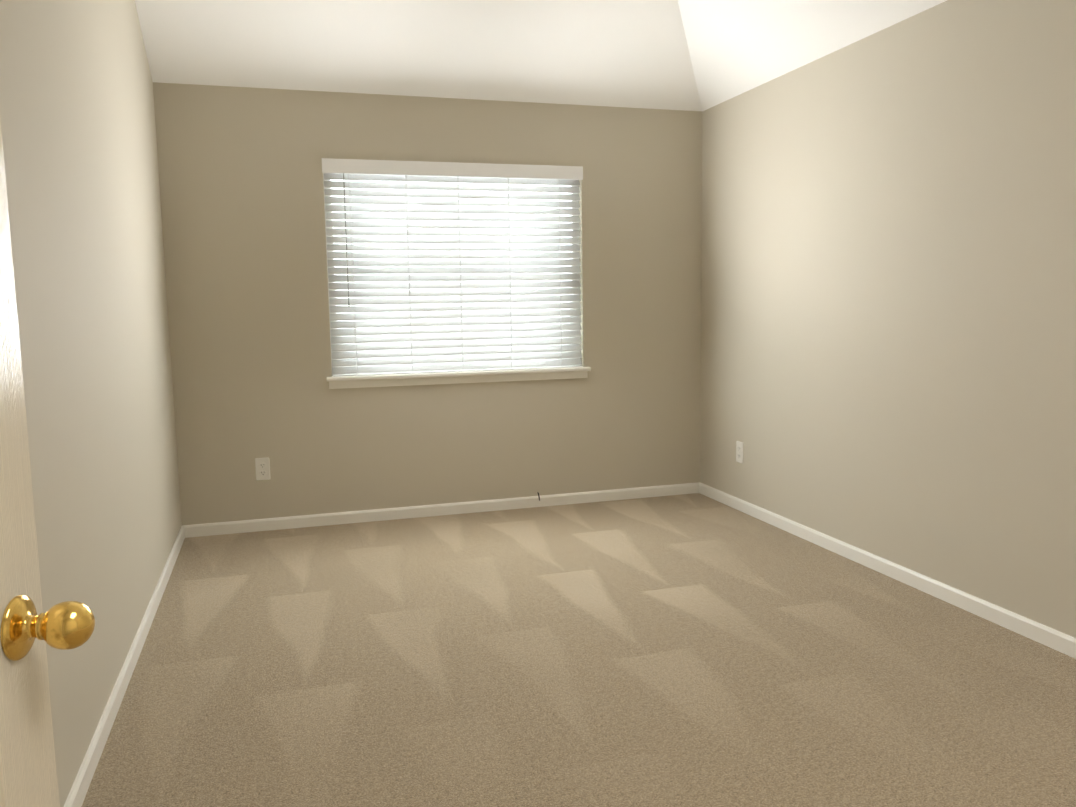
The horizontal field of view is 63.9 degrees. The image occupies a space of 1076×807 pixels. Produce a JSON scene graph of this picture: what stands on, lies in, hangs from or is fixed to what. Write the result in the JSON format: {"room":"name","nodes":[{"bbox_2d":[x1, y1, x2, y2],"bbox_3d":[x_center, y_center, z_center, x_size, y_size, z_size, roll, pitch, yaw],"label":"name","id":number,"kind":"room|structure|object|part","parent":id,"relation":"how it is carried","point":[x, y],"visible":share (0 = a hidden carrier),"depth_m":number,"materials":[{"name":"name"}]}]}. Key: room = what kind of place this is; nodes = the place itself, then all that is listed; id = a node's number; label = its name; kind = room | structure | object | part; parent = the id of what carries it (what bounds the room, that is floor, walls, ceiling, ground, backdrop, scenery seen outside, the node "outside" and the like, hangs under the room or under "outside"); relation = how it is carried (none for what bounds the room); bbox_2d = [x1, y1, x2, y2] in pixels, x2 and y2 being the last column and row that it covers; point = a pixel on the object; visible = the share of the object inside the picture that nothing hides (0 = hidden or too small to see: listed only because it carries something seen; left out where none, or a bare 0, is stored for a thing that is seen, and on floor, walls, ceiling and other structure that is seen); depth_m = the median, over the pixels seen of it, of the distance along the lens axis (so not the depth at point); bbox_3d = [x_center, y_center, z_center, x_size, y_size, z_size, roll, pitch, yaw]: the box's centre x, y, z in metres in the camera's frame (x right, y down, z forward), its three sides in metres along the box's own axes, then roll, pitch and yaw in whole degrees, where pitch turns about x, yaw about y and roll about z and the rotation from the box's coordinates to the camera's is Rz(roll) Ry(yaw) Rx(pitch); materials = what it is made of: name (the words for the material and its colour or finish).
{"room":"empty bedroom","nodes":[
{"label":"empty bedroom","id":0,"kind":"room"},
{"bbox_2d":[0,0,181,806],"bbox_3d":[-1.144,-0.614,1.692,0.182,3.400,6.335,-3,7,-17],"label":"wall","id":1,"kind":"structure","parent":0,"point":[77,116],"depth_m":2.65,"materials":[{"name":"beige paint"}]},
{"bbox_2d":[0,117,94,806],"bbox_3d":[-0.579,0.177,0.645,0.199,2.032,0.773,-1,7,-5],"label":"door","id":2,"kind":"structure","parent":1,"relation":"in","point":[29,629],"depth_m":0.97,"materials":[{"name":"beige paint"}]},
{"bbox_3d":[-0.606,0.251,0.988,0.199,0.073,0.108,-1,7,-5],"label":"knob","id":3,"kind":"part","parent":2,"relation":"part of","materials":[{"name":"gold metal"}]},
{"bbox_2d":[64,525,187,806],"bbox_3d":[-1.310,0.954,2.639,0.013,0.068,4.535,-3,7,-17],"label":"baseboard","id":4,"kind":"structure","parent":1,"relation":"attached to","point":[77,794],"depth_m":2.78,"materials":[{"name":"white wood"}]},
{"bbox_2d":[153,82,701,524],"bbox_3d":[-0.488,-0.552,5.167,3.424,2.440,0.120,-3,7,-17],"label":"wall","id":5,"kind":"structure","parent":0,"point":[242,205],"depth_m":5.01,"materials":[{"name":"beige paint"}]},
{"bbox_2d":[255,457,270,480],"bbox_3d":[-1.555,0.370,4.878,0.078,0.128,0.008,-3,7,-17],"label":"outlet","id":6,"kind":"object","parent":5,"relation":"attached to","point":[262,467],"visible":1,"depth_m":4.88,"materials":[{"name":"white plastic"}]},
{"bbox_2d":[188,483,695,537],"bbox_3d":[-0.452,0.633,5.243,3.120,0.068,0.013,-3,7,-17],"label":"baseboard","id":7,"kind":"structure","parent":5,"relation":"attached to","point":[220,528],"depth_m":5.18,"materials":[{"name":"white wood"}]},
{"bbox_2d":[323,173,578,374],"bbox_3d":[-0.484,-0.799,5.172,1.528,1.214,0.060,-3,7,-17],"label":"window","id":8,"kind":"structure","parent":5,"relation":"in","point":[425,251],"depth_m":5.08,"materials":[{"name":"glass"}]},
{"bbox_2d":[322,158,582,376],"bbox_3d":[-0.461,-0.788,5.098,1.536,1.231,0.076,-3,7,-17],"label":"window blind slats","id":9,"kind":"object","parent":8,"relation":"attached to","point":[502,347],"visible":0.98,"depth_m":5.09,"materials":[{"name":"white plastic"}]},
{"bbox_2d":[327,367,590,388],"bbox_3d":[-0.448,-0.158,5.172,1.593,0.069,0.100,-3,7,-17],"label":"window sill","id":10,"kind":"structure","parent":5,"relation":"attached to","point":[340,382],"depth_m":5.13,"materials":[{"name":"white wood"}]},
{"bbox_2d":[135,0,946,110],"bbox_3d":[0.387,-1.930,2.010,3.424,1.010,6.335,-3,7,-17],"label":"ceiling","id":11,"kind":"structure","parent":0,"point":[694,55],"depth_m":4.53,"materials":[{"name":"white paint"}]},
{"bbox_2d":[81,493,1075,806],"bbox_3d":[0.434,1.019,2.359,3.424,0.050,6.335,-3,7,-17],"label":"floor","id":12,"kind":"structure","parent":0,"point":[695,649],"depth_m":2.93,"materials":[{"name":"carpet"}]},
{"bbox_2d":[700,0,1075,637],"bbox_3d":[1.995,-0.298,2.687,0.120,2.440,6.335,-3,7,-17],"label":"wall","id":13,"kind":"structure","parent":0,"point":[888,310],"depth_m":3.71,"materials":[{"name":"beige paint"}]},
{"bbox_2d":[736,441,743,463],"bbox_3d":[1.210,0.292,5.183,0.008,0.128,0.078,-3,7,-17],"label":"outlet","id":14,"kind":"object","parent":13,"relation":"attached to","point":[739,451],"visible":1,"depth_m":5.18,"materials":[{"name":"white plastic"}]},
{"bbox_2d":[696,482,1075,658],"bbox_3d":[1.950,0.883,2.806,0.013,0.068,6.095,-3,7,-17],"label":"baseboard","id":15,"kind":"structure","parent":13,"relation":"attached to","point":[1052,638],"depth_m":3.78,"materials":[{"name":"white wood"}]},
{"label":"outside","id":16,"kind":"structure","parent":0,"visible":0},
{"bbox_2d":[331,180,568,343],"bbox_3d":[-0.618,-0.849,5.610,3.928,3.614,0.001,-3,7,-17],"label":"sky","id":17,"kind":"structure","parent":16,"point":[448,236],"depth_m":5.59,"materials":[{"name":"white"}]}
]}

